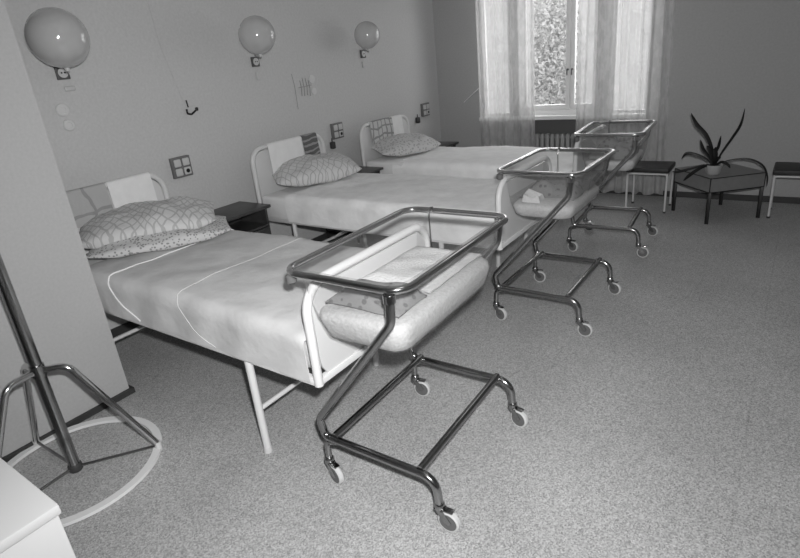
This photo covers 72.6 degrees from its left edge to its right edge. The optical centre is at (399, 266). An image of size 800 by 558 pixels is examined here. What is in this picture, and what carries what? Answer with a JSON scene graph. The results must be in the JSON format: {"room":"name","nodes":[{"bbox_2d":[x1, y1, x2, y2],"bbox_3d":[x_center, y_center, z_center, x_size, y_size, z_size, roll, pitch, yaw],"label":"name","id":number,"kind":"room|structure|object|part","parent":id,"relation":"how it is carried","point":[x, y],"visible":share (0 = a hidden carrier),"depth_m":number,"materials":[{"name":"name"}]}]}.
{"room":"hospital room","nodes":[
{"label":"hospital room","id":0,"kind":"room"},
{"bbox_2d":[0,0,128,456],"bbox_3d":[-2.733,-0.131,1.493,0.762,2.750,3.018,9,26,34],"label":"wall partition","id":1,"kind":"structure","parent":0,"point":[42,251],"depth_m":2.46,"materials":[{"name":"paint"}]},
{"bbox_2d":[1,384,135,462],"bbox_3d":[-2.449,1.152,1.887,0.430,0.030,3.036,9,26,34],"label":"baseboard","id":2,"kind":"structure","parent":1,"relation":"attached to","point":[131,389],"depth_m":2.70,"materials":[{"name":"grey paint"}]},
{"bbox_2d":[4,0,441,329],"bbox_3d":[-1.789,-0.991,3.456,0.120,2.750,7.617,9,26,34],"label":"wall","id":3,"kind":"structure","parent":0,"point":[127,108],"depth_m":3.97,"materials":[{"name":"paint"}]},
{"bbox_2d":[24,7,90,79],"bbox_3d":[-1.835,-1.196,2.919,0.350,0.354,0.301,9,26,34],"label":"wall lamp","id":4,"kind":"object","parent":3,"relation":"attached to","point":[58,38],"visible":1,"depth_m":2.80,"materials":[{"name":"grey glass"}]},
{"bbox_3d":[-1.927,-1.107,3.106,0.016,0.072,0.072,9,26,34],"label":"wall plate","id":5,"kind":"part","parent":4,"relation":"part of","materials":[{"name":"grey"}]},
{"bbox_2d":[55,103,69,116],"bbox_3d":[-1.942,-0.904,3.135,0.012,0.074,0.074,9,26,34],"label":"button","id":6,"kind":"object","parent":3,"relation":"attached to","point":[61,109],"visible":1,"depth_m":3.13,"materials":[{"name":"white plastic"}]},
{"bbox_2d":[63,119,74,130],"bbox_3d":[-1.928,-0.826,3.174,0.012,0.066,0.066,9,26,34],"label":"button","id":7,"kind":"object","parent":3,"relation":"attached to","point":[69,125],"visible":1,"depth_m":3.17,"materials":[{"name":"white plastic"}]},
{"bbox_2d":[64,86,75,90],"bbox_3d":[-1.909,-1.031,3.148,0.016,0.026,0.060,9,26,34],"label":"label","id":8,"kind":"object","parent":3,"relation":"attached to","point":[67,88],"visible":1,"depth_m":3.14,"materials":[{"name":"grey"}]},
{"bbox_2d":[147,0,184,103],"bbox_3d":[-1.581,-1.675,3.483,0.004,1.240,0.133,9,26,34],"label":"wire","id":9,"kind":"object","parent":3,"relation":"attached to","point":[147,0],"visible":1,"depth_m":3.58,"materials":[{"name":"paint"}]},
{"bbox_2d":[169,155,192,178],"bbox_3d":[-1.517,-0.696,3.784,0.037,0.140,0.148,9,26,34],"label":"outlet panel","id":10,"kind":"object","parent":3,"relation":"attached to","point":[180,166],"visible":1,"depth_m":3.77,"materials":[{"name":"grey plastic"}]},
{"bbox_2d":[184,166,191,174],"bbox_3d":[-1.485,-0.676,3.814,0.007,0.050,0.050,9,26,34],"label":"socket","id":11,"kind":"object","parent":10,"relation":"attached to","point":[187,169],"depth_m":3.81,"materials":[{"name":"black paint"}]},
{"bbox_2d":[185,100,198,114],"bbox_3d":[-1.452,-1.107,3.779,0.038,0.102,0.097,12,27,38],"label":"wall hook","id":12,"kind":"object","parent":3,"relation":"attached to","point":[188,111],"visible":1,"depth_m":3.78,"materials":[{"name":"black paint"}]},
{"bbox_2d":[111,231,338,337],"bbox_3d":[-0.788,-0.234,4.981,0.014,0.055,4.703,9,26,34],"label":"baseboard","id":13,"kind":"structure","parent":3,"relation":"attached to","point":[129,325],"depth_m":3.63,"materials":[{"name":"grey paint"}]},
{"bbox_2d":[238,15,275,66],"bbox_3d":[-1.054,-1.645,3.973,0.330,0.340,0.274,9,26,34],"label":"wall lamp","id":14,"kind":"object","parent":3,"relation":"attached to","point":[256,34],"visible":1,"depth_m":3.85,"materials":[{"name":"grey glass"}]},
{"bbox_3d":[-1.112,-1.577,4.184,0.016,0.072,0.072,9,26,34],"label":"wall plate","id":15,"kind":"part","parent":14,"relation":"part of","materials":[{"name":"grey plastic"}]},
{"bbox_2d":[299,75,316,95],"bbox_3d":[-0.795,-1.549,4.660,0.011,0.169,0.210,9,26,34],"label":"wire rack","id":16,"kind":"object","parent":3,"relation":"attached to","point":[311,77],"visible":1,"depth_m":4.68,"materials":[{"name":"grey"}]},
{"bbox_2d":[330,138,335,148],"bbox_3d":[-0.618,-1.130,4.988,0.045,0.096,0.044,9,26,34],"label":"button","id":17,"kind":"object","parent":3,"relation":"attached to","point":[332,144],"visible":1,"depth_m":4.98,"materials":[{"name":"black plastic"}]},
{"bbox_2d":[330,122,343,139],"bbox_3d":[-0.577,-1.258,5.025,0.037,0.140,0.148,9,26,34],"label":"outlet panel","id":18,"kind":"object","parent":3,"relation":"attached to","point":[337,132],"visible":1,"depth_m":5.00,"materials":[{"name":"grey plastic"}]},
{"bbox_2d":[354,21,379,57],"bbox_3d":[-0.333,-2.074,4.976,0.231,0.303,0.368,-19,25,-30],"label":"wall lamp","id":19,"kind":"object","parent":3,"relation":"attached to","point":[366,34],"visible":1,"depth_m":4.83,"materials":[{"name":"grey glass"}]},
{"bbox_2d":[420,102,429,116],"bbox_3d":[0.289,-1.782,6.165,0.037,0.140,0.148,9,26,34],"label":"outlet panel","id":20,"kind":"object","parent":3,"relation":"attached to","point":[425,110],"visible":1,"depth_m":6.13,"materials":[{"name":"grey plastic"}]},
{"bbox_2d":[13,193,799,557],"bbox_3d":[0.423,0.605,2.719,4.950,0.100,7.917,9,26,34],"label":"floor","id":21,"kind":"structure","parent":0,"point":[670,429],"depth_m":2.37,"materials":[{"name":"grey carpet"}]},
{"bbox_2d":[0,458,75,557],"bbox_3d":[-1.232,0.917,1.174,0.856,0.750,0.816,9,26,34],"label":"base cabinet","id":22,"kind":"object","parent":21,"relation":"on","point":[31,526],"visible":1,"depth_m":1.11,"materials":[{"name":"white wood"}]},
{"bbox_2d":[0,254,162,526],"bbox_3d":[-1.499,-0.059,1.995,0.709,2.020,0.706,9,26,34],"label":"stand","id":23,"kind":"object","parent":21,"relation":"on","point":[35,369],"visible":0.92,"depth_m":2.23,"materials":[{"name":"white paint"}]},
{"bbox_3d":[-1.511,0.695,2.114,0.028,0.488,0.343,6,24,28],"label":"leg","id":24,"kind":"part","parent":23,"relation":"part of","materials":[{"name":"grey metal"}]},
{"bbox_3d":[-1.579,0.607,2.360,0.343,0.488,0.028,8,25,32],"label":"leg","id":25,"kind":"part","parent":23,"relation":"part of","materials":[{"name":"grey metal"}]},
{"bbox_3d":[-1.250,0.596,2.301,0.343,0.488,0.028,-11,22,-12],"label":"leg","id":26,"kind":"part","parent":23,"relation":"part of","materials":[{"name":"grey metal"}]},
{"bbox_2d":[214,201,270,233],"bbox_3d":[-1.200,-0.130,4.068,0.365,0.600,0.460,9,26,34],"label":"bedside table","id":27,"kind":"object","parent":21,"relation":"on","point":[240,215],"visible":0.17,"depth_m":4.05,"materials":[{"name":"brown wood"}]},
{"bbox_3d":[-1.076,-0.081,3.997,0.018,0.336,0.380,9,26,34],"label":"door","id":28,"kind":"part","parent":27,"relation":"part of","materials":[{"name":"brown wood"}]},
{"bbox_2d":[78,173,430,453],"bbox_3d":[-0.889,0.114,2.802,2.024,1.002,0.816,9,26,34],"label":"hospital bed","id":29,"kind":"object","parent":21,"relation":"on","point":[327,355],"visible":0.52,"depth_m":2.07,"materials":[{"name":"white metal"}]},
{"bbox_2d":[66,183,112,227],"bbox_3d":[-1.828,-0.335,3.087,0.068,0.207,0.366,9,26,34],"label":"towel","id":30,"kind":"object","parent":29,"relation":"hanging from","point":[88,202],"visible":0.55,"depth_m":3.11,"materials":[{"name":"white fabric"}]},
{"bbox_2d":[86,253,108,264],"bbox_3d":[-1.508,-0.041,3.200,0.430,0.183,0.808,9,26,34],"label":"sheet","id":31,"kind":"object","parent":29,"relation":"on","point":[91,261],"visible":0.02,"depth_m":2.99,"materials":[{"name":"white fabric"}]},
{"bbox_3d":[-1.723,-0.213,3.284,0.010,0.508,0.735,9,26,34],"label":"panel","id":32,"kind":"part","parent":29,"relation":"part of","materials":[{"name":"white metal"}]},
{"bbox_2d":[104,172,157,207],"bbox_3d":[-1.639,-0.431,3.341,0.069,0.247,0.276,9,26,34],"label":"cloth","id":33,"kind":"object","parent":29,"relation":"hanging from","point":[138,187],"visible":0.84,"depth_m":3.31,"materials":[{"name":"fabric"}]},
{"bbox_3d":[-1.724,-0.224,3.279,0.034,0.562,0.812,9,26,34],"label":"headboard","id":34,"kind":"part","parent":29,"relation":"part of","materials":[{"name":"white metal"}]},
{"bbox_2d":[87,215,230,257],"bbox_3d":[-1.354,-0.188,3.087,0.749,0.131,0.427,-14,23,-20],"label":"pillow","id":35,"kind":"object","parent":29,"relation":"on","point":[172,239],"visible":0.66,"depth_m":2.92,"materials":[{"name":"white fabric"}]},
{"bbox_2d":[79,196,216,248],"bbox_3d":[-1.446,-0.263,3.121,0.750,0.188,0.426,-12,22,-16],"label":"pillow","id":36,"kind":"object","parent":35,"relation":"on","point":[128,220],"visible":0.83,"depth_m":3.01,"materials":[{"name":"white fabric"}]},
{"bbox_3d":[-1.107,0.281,2.524,1.990,0.032,0.024,9,26,34],"label":"rail","id":37,"kind":"part","parent":29,"relation":"part of","materials":[{"name":"white metal"}]},
{"bbox_2d":[90,229,365,382],"bbox_3d":[-0.767,0.062,2.684,1.630,0.227,0.839,9,26,34],"label":"coverlet","id":38,"kind":"object","parent":29,"relation":"on","point":[229,292],"visible":0.7,"depth_m":2.41,"materials":[{"name":"fabric"}]},
{"bbox_3d":[-0.590,0.584,2.271,0.033,0.455,0.032,9,26,34],"label":"leg","id":39,"kind":"part","parent":29,"relation":"part of","materials":[{"name":"white metal"}]},
{"bbox_3d":[-0.894,0.066,2.783,1.930,0.145,0.739,9,26,34],"label":"mattress","id":40,"kind":"part","parent":29,"relation":"part of","materials":[{"name":"white fabric"}]},
{"bbox_3d":[-0.072,0.279,2.257,0.024,0.028,0.779,9,26,34],"label":"rail","id":41,"kind":"part","parent":29,"relation":"part of","materials":[{"name":"white metal"}]},
{"bbox_3d":[-0.090,0.105,2.190,0.034,0.403,0.812,9,26,34],"label":"footboard","id":42,"kind":"part","parent":29,"relation":"part of","materials":[{"name":"white metal"}]},
{"bbox_3d":[-0.088,0.122,2.196,0.010,0.361,0.735,9,26,34],"label":"panel","id":43,"kind":"part","parent":29,"relation":"part of","materials":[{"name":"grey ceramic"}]},
{"bbox_3d":[-0.147,0.313,2.852,0.033,0.455,0.032,9,26,34],"label":"leg","id":44,"kind":"part","parent":29,"relation":"part of","materials":[{"name":"white metal"}]},
{"bbox_2d":[325,166,382,242],"bbox_3d":[-0.419,-0.586,5.034,0.440,0.600,0.445,9,26,34],"label":"bedside table","id":45,"kind":"object","parent":21,"relation":"on","point":[365,169],"visible":0.16,"depth_m":4.96,"materials":[{"name":"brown wood"}]},
{"bbox_2d":[250,134,551,266],"bbox_3d":[-0.028,-0.415,3.934,2.024,1.002,0.816,9,26,34],"label":"hospital bed","id":46,"kind":"object","parent":21,"relation":"on","point":[510,188],"visible":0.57,"depth_m":3.40,"materials":[{"name":"white metal"}]},
{"bbox_2d":[264,136,303,173],"bbox_3d":[-0.902,-0.873,4.312,0.069,0.267,0.360,9,26,34],"label":"cloth","id":47,"kind":"object","parent":46,"relation":"hanging from","point":[281,151],"visible":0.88,"depth_m":4.26,"materials":[{"name":"fabric"}]},
{"bbox_3d":[-0.863,-0.752,4.412,0.034,0.562,0.812,9,26,34],"label":"headboard","id":48,"kind":"part","parent":46,"relation":"part of","materials":[{"name":"white metal"}]},
{"bbox_3d":[-0.862,-0.741,4.416,0.010,0.508,0.735,9,26,34],"label":"panel","id":49,"kind":"part","parent":46,"relation":"part of","materials":[{"name":"white metal"}]},
{"bbox_2d":[262,183,319,219],"bbox_3d":[-0.647,-0.566,4.334,0.430,0.176,0.808,9,26,34],"label":"sheet","id":50,"kind":"object","parent":46,"relation":"on","point":[277,209],"visible":0.29,"depth_m":4.09,"materials":[{"name":"white fabric"}]},
{"bbox_3d":[-0.763,-0.114,4.112,0.033,0.455,0.032,9,26,34],"label":"leg","id":51,"kind":"part","parent":46,"relation":"part of","materials":[{"name":"white metal"}]},
{"bbox_2d":[300,132,319,154],"bbox_3d":[-0.749,-1.006,4.503,0.068,0.187,0.172,9,26,34],"label":"towel","id":52,"kind":"object","parent":46,"relation":"hanging from","point":[310,141],"visible":0.84,"depth_m":4.49,"materials":[{"name":"grey fabric"}]},
{"bbox_3d":[-0.321,-0.385,4.693,0.033,0.455,0.032,9,26,34],"label":"leg","id":53,"kind":"part","parent":46,"relation":"part of","materials":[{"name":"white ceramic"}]},
{"bbox_3d":[-0.246,-0.247,3.656,1.990,0.032,0.024,9,26,34],"label":"rail","id":54,"kind":"part","parent":46,"relation":"part of","materials":[{"name":"white metal"}]},
{"bbox_2d":[284,173,499,246],"bbox_3d":[0.079,-0.466,3.830,1.670,0.226,0.840,9,26,34],"label":"coverlet","id":55,"kind":"object","parent":46,"relation":"on","point":[355,201],"visible":0.85,"depth_m":3.62,"materials":[{"name":"fabric"}]},
{"bbox_2d":[272,153,361,186],"bbox_3d":[-0.670,-0.775,4.302,0.686,0.208,0.404,-15,23,-21],"label":"pillow","id":56,"kind":"object","parent":55,"relation":"on","point":[308,169],"visible":0.89,"depth_m":4.17,"materials":[{"name":"white fabric"}]},
{"bbox_3d":[0.272,0.055,3.404,0.033,0.455,0.032,9,26,34],"label":"leg","id":57,"kind":"part","parent":46,"relation":"part of","materials":[{"name":"white metal"}]},
{"bbox_3d":[0.714,-0.216,3.985,0.033,0.455,0.032,9,26,34],"label":"leg","id":58,"kind":"part","parent":46,"relation":"part of","materials":[{"name":"white metal"}]},
{"bbox_3d":[0.789,-0.249,3.390,0.024,0.028,0.779,9,26,34],"label":"rail","id":59,"kind":"part","parent":46,"relation":"part of","materials":[{"name":"white metal"}]},
{"bbox_3d":[0.771,-0.423,3.323,0.034,0.403,0.812,9,26,34],"label":"footboard","id":60,"kind":"part","parent":46,"relation":"part of","materials":[{"name":"white metal"}]},
{"bbox_3d":[0.773,-0.407,3.329,0.010,0.361,0.735,9,26,34],"label":"panel","id":61,"kind":"part","parent":46,"relation":"part of","materials":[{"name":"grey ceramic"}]},
{"bbox_2d":[285,206,527,531],"bbox_3d":[0.100,0.325,2.103,0.594,0.925,0.813,9,25,33],"label":"trolley","id":62,"kind":"object","parent":21,"relation":"on","point":[447,519],"visible":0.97,"depth_m":1.99,"materials":[{"name":"grey metal"}]},
{"bbox_3d":[-0.265,0.701,2.096,0.063,0.113,0.025,9,25,33],"label":"caster stem","id":63,"kind":"part","parent":62,"relation":"part of","materials":[{"name":"grey metal"}]},
{"bbox_3d":[-0.126,0.417,1.831,0.536,0.805,0.079,9,25,33],"label":"post","id":64,"kind":"part","parent":62,"relation":"part of","materials":[{"name":"grey metal"}]},
{"bbox_3d":[0.020,-0.091,1.968,0.503,0.024,0.800,9,25,33],"label":"frame","id":65,"kind":"part","parent":62,"relation":"part of","materials":[{"name":"grey metal"}]},
{"bbox_2d":[319,256,488,351],"bbox_3d":[0.040,0.099,2.042,0.374,0.136,0.671,9,25,33],"label":"mattress","id":66,"kind":"object","parent":62,"relation":"in","point":[348,323],"visible":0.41,"depth_m":1.83,"materials":[{"name":"white fabric"}]},
{"bbox_2d":[325,279,426,317],"bbox_3d":[-0.086,0.087,1.853,0.306,0.060,0.181,9,25,33],"label":"sheet","id":67,"kind":"object","parent":66,"relation":"on","point":[372,302],"visible":0.66,"depth_m":1.80,"materials":[{"name":"white fabric"}]},
{"bbox_2d":[361,246,480,293],"bbox_3d":[0.086,-0.010,2.083,0.311,0.027,0.394,9,25,33],"label":"blanket","id":68,"kind":"object","parent":66,"relation":"on","point":[409,265],"visible":0.81,"depth_m":2.05,"materials":[{"name":"white fabric"}]},
{"bbox_3d":[0.083,0.479,2.576,0.063,0.113,0.025,9,25,33],"label":"caster stem","id":69,"kind":"part","parent":62,"relation":"part of","materials":[{"name":"grey metal"}]},
{"bbox_3d":[0.261,0.170,2.365,0.536,0.805,0.122,9,25,33],"label":"post","id":70,"kind":"part","parent":62,"relation":"part of","materials":[{"name":"grey metal"}]},
{"bbox_2d":[438,141,458,146],"bbox_3d":[0.352,-1.042,6.007,0.490,0.600,0.450,9,26,34],"label":"bedside table","id":71,"kind":"object","parent":21,"relation":"on","point":[443,143],"visible":0.05,"depth_m":5.89,"materials":[{"name":"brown wood"}]},
{"bbox_2d":[359,114,607,244],"bbox_3d":[0.709,-0.855,4.907,2.024,0.979,0.816,9,26,34],"label":"hospital bed","id":72,"kind":"object","parent":21,"relation":"on","point":[365,135],"visible":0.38,"depth_m":4.43,"materials":[{"name":"white metal"}]},
{"bbox_2d":[367,117,393,143],"bbox_3d":[-0.185,-1.321,5.253,0.068,0.204,0.351,9,26,34],"label":"towel","id":73,"kind":"object","parent":72,"relation":"hanging from","point":[382,128],"visible":0.97,"depth_m":5.22,"materials":[{"name":"white fabric"}]},
{"bbox_3d":[-0.126,-1.193,5.384,0.034,0.539,0.812,9,26,34],"label":"headboard","id":74,"kind":"part","parent":72,"relation":"part of","materials":[{"name":"white metal"}]},
{"bbox_3d":[-0.124,-1.182,5.388,0.010,0.485,0.735,9,26,34],"label":"panel","id":75,"kind":"part","parent":72,"relation":"part of","materials":[{"name":"white metal"}]},
{"bbox_2d":[390,114,403,134],"bbox_3d":[-0.035,-1.413,5.449,0.068,0.204,0.166,9,26,34],"label":"cloth","id":76,"kind":"object","parent":72,"relation":"hanging from","point":[397,122],"visible":0.8,"depth_m":5.43,"materials":[{"name":"fabric"}]},
{"bbox_2d":[367,146,444,173],"bbox_3d":[0.089,-1.018,5.302,0.430,0.177,0.808,9,26,34],"label":"sheet","id":77,"kind":"object","parent":72,"relation":"on","point":[386,162],"visible":0.25,"depth_m":5.02,"materials":[{"name":"white fabric"}]},
{"bbox_2d":[372,133,440,156],"bbox_3d":[0.050,-1.184,5.239,0.645,0.186,0.405,-16,23,-25],"label":"pillow","id":78,"kind":"object","parent":77,"relation":"on","point":[404,144],"visible":0.96,"depth_m":5.12,"materials":[{"name":"white fabric"}]},
{"bbox_2d":[392,146,572,178],"bbox_3d":[0.833,-0.902,4.792,1.636,0.202,0.845,9,26,34],"label":"coverlet","id":79,"kind":"object","parent":72,"relation":"on","point":[483,162],"visible":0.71,"depth_m":4.66,"materials":[{"name":"fabric"}]},
{"bbox_3d":[1.507,-0.875,4.291,0.034,0.403,0.812,9,26,34],"label":"footboard","id":80,"kind":"part","parent":72,"relation":"part of","materials":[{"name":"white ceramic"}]},
{"bbox_3d":[1.509,-0.858,4.297,0.010,0.361,0.735,9,26,34],"label":"panel","id":81,"kind":"part","parent":72,"relation":"part of","materials":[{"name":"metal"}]},
{"bbox_2d":[535,133,574,147],"bbox_3d":[1.736,-1.143,5.902,0.922,0.600,0.070,9,26,34],"label":"radiator","id":82,"kind":"object","parent":21,"relation":"on","point":[543,140],"visible":0.2,"depth_m":5.83,"materials":[{"name":"grey metal"}]},
{"bbox_2d":[493,147,620,336],"bbox_3d":[0.966,-0.195,3.240,0.587,0.905,0.751,9,26,34],"label":"trolley","id":83,"kind":"object","parent":21,"relation":"on","point":[584,328],"visible":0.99,"depth_m":3.17,"materials":[{"name":"grey metal"}]},
{"bbox_3d":[0.588,0.173,3.231,0.063,0.113,0.025,9,26,34],"label":"caster stem","id":84,"kind":"part","parent":83,"relation":"part of","materials":[{"name":"grey metal"}]},
{"bbox_3d":[0.753,-0.114,2.996,0.526,0.784,0.065,9,26,34],"label":"post","id":85,"kind":"part","parent":83,"relation":"part of","materials":[{"name":"grey metal"}]},
{"bbox_2d":[514,184,598,218],"bbox_3d":[0.926,-0.401,3.202,0.350,0.100,0.552,9,26,34],"label":"mattress","id":86,"kind":"object","parent":83,"relation":"in","point":[539,210],"visible":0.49,"depth_m":3.02,"materials":[{"name":"white fabric"}]},
{"bbox_2d":[521,189,543,202],"bbox_3d":[0.748,-0.400,3.062,0.113,0.063,0.092,9,26,34],"label":"sheet","id":87,"kind":"object","parent":86,"relation":"on","point":[530,196],"visible":1,"depth_m":3.06,"materials":[{"name":"white fabric"}]},
{"bbox_2d":[520,171,595,200],"bbox_3d":[0.938,-0.496,3.211,0.328,0.093,0.421,9,26,34],"label":"sheet","id":88,"kind":"object","parent":86,"relation":"on","point":[550,187],"visible":0.72,"depth_m":3.11,"materials":[{"name":"grey fabric"}]},
{"bbox_3d":[0.905,-0.609,3.122,0.493,0.024,0.695,9,26,34],"label":"frame","id":89,"kind":"part","parent":83,"relation":"part of","materials":[{"name":"grey metal"}]},
{"bbox_3d":[1.115,-0.336,3.471,0.526,0.785,0.130,9,26,34],"label":"post","id":90,"kind":"part","parent":83,"relation":"part of","materials":[{"name":"grey metal"}]},
{"bbox_2d":[566,119,657,257],"bbox_3d":[1.650,-0.620,4.154,0.587,0.905,0.658,7,25,30],"label":"trolley","id":91,"kind":"object","parent":21,"relation":"on","point":[642,251],"visible":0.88,"depth_m":4.09,"materials":[{"name":"grey metal"}]},
{"bbox_3d":[1.315,-0.266,4.168,0.063,0.113,0.025,7,25,30],"label":"caster stem","id":92,"kind":"part","parent":91,"relation":"part of","materials":[{"name":"grey metal"}]},
{"bbox_3d":[1.481,-0.547,3.917,0.506,0.784,0.055,7,25,30],"label":"post","id":93,"kind":"part","parent":91,"relation":"part of","materials":[{"name":"grey metal"}]},
{"bbox_2d":[585,149,643,170],"bbox_3d":[1.614,-0.810,4.090,0.340,0.087,0.498,7,25,30],"label":"mattress","id":94,"kind":"object","parent":91,"relation":"in","point":[630,164],"visible":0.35,"depth_m":3.90,"materials":[{"name":"white fabric"}]},
{"bbox_2d":[588,137,640,159],"bbox_3d":[1.611,-0.900,4.077,0.312,0.132,0.429,7,25,30],"label":"sheet","id":95,"kind":"object","parent":94,"relation":"on","point":[622,149],"visible":0.73,"depth_m":3.99,"materials":[{"name":"grey fabric"}]},
{"bbox_3d":[1.592,-1.023,4.007,0.487,0.024,0.645,7,25,30],"label":"frame","id":96,"kind":"part","parent":91,"relation":"part of","materials":[{"name":"grey metal"}]},
{"bbox_3d":[1.768,-0.748,4.359,0.506,0.785,0.115,7,25,30],"label":"post","id":97,"kind":"part","parent":91,"relation":"part of","materials":[{"name":"grey metal"}]},
{"bbox_2d":[625,161,675,213],"bbox_3d":[2.284,-0.739,4.987,0.357,0.405,0.320,9,26,34],"label":"stool","id":98,"kind":"object","parent":21,"relation":"on","point":[660,168],"visible":0.86,"depth_m":4.86,"materials":[{"name":"grey plastic"}]},
{"bbox_3d":[2.206,-0.674,4.889,0.346,0.346,0.018,9,26,34],"label":"leg frame","id":99,"kind":"part","parent":98,"relation":"part of","materials":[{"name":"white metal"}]},
{"bbox_3d":[2.267,-0.906,4.922,0.357,0.045,0.320,9,26,34],"label":"seat","id":100,"kind":"part","parent":98,"relation":"part of","materials":[{"name":"grey plastic"}]},
{"bbox_3d":[2.357,-0.766,5.087,0.346,0.346,0.018,9,26,34],"label":"leg frame","id":101,"kind":"part","parent":98,"relation":"part of","materials":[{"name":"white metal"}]},
{"bbox_2d":[671,163,765,223],"bbox_3d":[2.700,-0.640,4.651,0.483,0.385,0.508,-8,21,-6],"label":"table","id":102,"kind":"object","parent":21,"relation":"on","point":[736,177],"visible":0.94,"depth_m":4.43,"materials":[{"name":"grey laminate"}]},
{"bbox_3d":[2.452,-0.633,4.868,0.028,0.262,0.028,9,26,34],"label":"leg","id":103,"kind":"part","parent":102,"relation":"part of","materials":[{"name":"black paint"}]},
{"bbox_3d":[2.517,-0.478,4.452,0.028,0.262,0.028,9,26,34],"label":"leg","id":104,"kind":"part","parent":102,"relation":"part of","materials":[{"name":"black paint"}]},
{"bbox_3d":[2.688,-0.759,4.604,0.472,0.127,0.497,-8,21,-6],"label":"edge trim","id":105,"kind":"part","parent":102,"relation":"part of","materials":[{"name":"black paint"}]},
{"bbox_2d":[672,109,767,186],"bbox_3d":[2.566,-0.953,4.353,0.668,0.595,0.215,3,23,21],"label":"potted plant","id":106,"kind":"object","parent":102,"relation":"on","point":[712,168],"visible":1,"depth_m":4.42,"materials":[{"name":"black plant"}]},
{"bbox_3d":[2.569,-0.803,4.466,0.130,0.076,0.130,9,26,34],"label":"pot","id":107,"kind":"part","parent":106,"relation":"part of","materials":[{"name":"grey ceramic"}]},
{"bbox_3d":[2.894,-0.688,4.893,0.028,0.262,0.028,9,26,34],"label":"leg","id":108,"kind":"part","parent":102,"relation":"part of","materials":[{"name":"black paint"}]},
{"bbox_3d":[2.959,-0.533,4.478,0.028,0.262,0.028,9,26,34],"label":"leg","id":109,"kind":"part","parent":102,"relation":"part of","materials":[{"name":"black paint"}]},
{"bbox_2d":[766,162,799,217],"bbox_3d":[3.243,-0.616,4.419,0.395,0.405,0.325,9,26,34],"label":"stool","id":110,"kind":"object","parent":21,"relation":"on","point":[791,169],"visible":1,"depth_m":4.36,"materials":[{"name":"grey metal"}]},
{"bbox_3d":[3.226,-0.783,4.354,0.395,0.045,0.325,9,26,34],"label":"seat","id":111,"kind":"part","parent":110,"relation":"part of","materials":[{"name":"grey plastic"}]},
{"bbox_2d":[432,0,799,196],"bbox_3d":[2.429,-2.037,5.038,4.970,2.750,0.260,9,26,34],"label":"wall","id":112,"kind":"structure","parent":0,"point":[730,57],"depth_m":4.79,"materials":[{"name":"paint"}]},
{"bbox_2d":[479,114,575,120],"bbox_3d":[1.681,-1.586,5.724,1.760,0.040,0.260,9,26,34],"label":"windowsill","id":113,"kind":"structure","parent":112,"relation":"attached to","point":[565,116],"depth_m":5.63,"materials":[{"name":"white paint"}]},
{"bbox_2d":[535,119,575,134],"bbox_3d":[1.782,-1.247,5.934,1.000,0.760,0.008,9,26,34],"label":"trim","id":114,"kind":"structure","parent":112,"relation":"attached to","point":[541,126],"depth_m":5.88,"materials":[{"name":"grey paint"}]},
{"bbox_2d":[535,0,576,114],"bbox_3d":[1.593,-2.325,5.444,0.830,1.550,0.093,9,26,34],"label":"window","id":115,"kind":"structure","parent":112,"relation":"in","point":[569,107],"depth_m":5.49,"materials":[{"name":"white paint"}]},
{"bbox_3d":[1.596,-2.327,5.449,0.830,1.550,0.080,9,26,34],"label":"frame","id":116,"kind":"part","parent":115,"relation":"part of","materials":[{"name":"white paint"}]},
{"bbox_3d":[1.807,-2.295,5.304,0.271,1.465,0.040,9,26,34],"label":"sash","id":117,"kind":"part","parent":115,"relation":"part of","materials":[{"name":"white paint"}]},
{"bbox_2d":[598,190,799,203],"bbox_3d":[2.528,-0.731,5.388,4.850,0.055,0.014,9,26,34],"label":"baseboard","id":118,"kind":"structure","parent":112,"relation":"attached to","point":[737,197],"depth_m":5.03,"materials":[{"name":"grey paint"}]},
{"bbox_3d":[1.533,-3.193,4.908,2.200,0.024,0.147,9,26,34],"label":"curtain rod","id":119,"kind":"object","parent":112,"relation":"attached to","visible":0},
{"bbox_2d":[475,0,534,146],"bbox_3d":[1.094,-2.069,5.683,0.646,2.522,0.056,9,26,34],"label":"sheer curtain","id":120,"kind":"object","parent":119,"relation":"hanging from","point":[504,28],"visible":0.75,"depth_m":5.68,"materials":[{"name":"white fabric"}]},
{"bbox_2d":[575,0,675,194],"bbox_3d":[2.053,-1.913,5.027,0.862,2.522,0.057,9,26,34],"label":"sheer curtain","id":121,"kind":"object","parent":119,"relation":"hanging from","point":[625,47],"visible":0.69,"depth_m":5.06,"materials":[{"name":"white fabric"}]},
{"label":"outside","id":122,"kind":"structure","parent":0,"visible":0},
{"bbox_3d":[6.265,-1.434,14.747,18.000,0.100,17.883,9,26,34],"label":"ground","id":123,"kind":"structure","parent":122,"visible":0},
{"bbox_2d":[534,0,578,104],"bbox_3d":[2.681,-2.221,9.794,1.325,5.638,0.952,9,26,34],"label":"tree","id":124,"kind":"object","parent":123,"relation":"on","point":[553,75],"visible":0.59,"depth_m":9.03,"materials":[{"name":"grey plant"}]}
]}

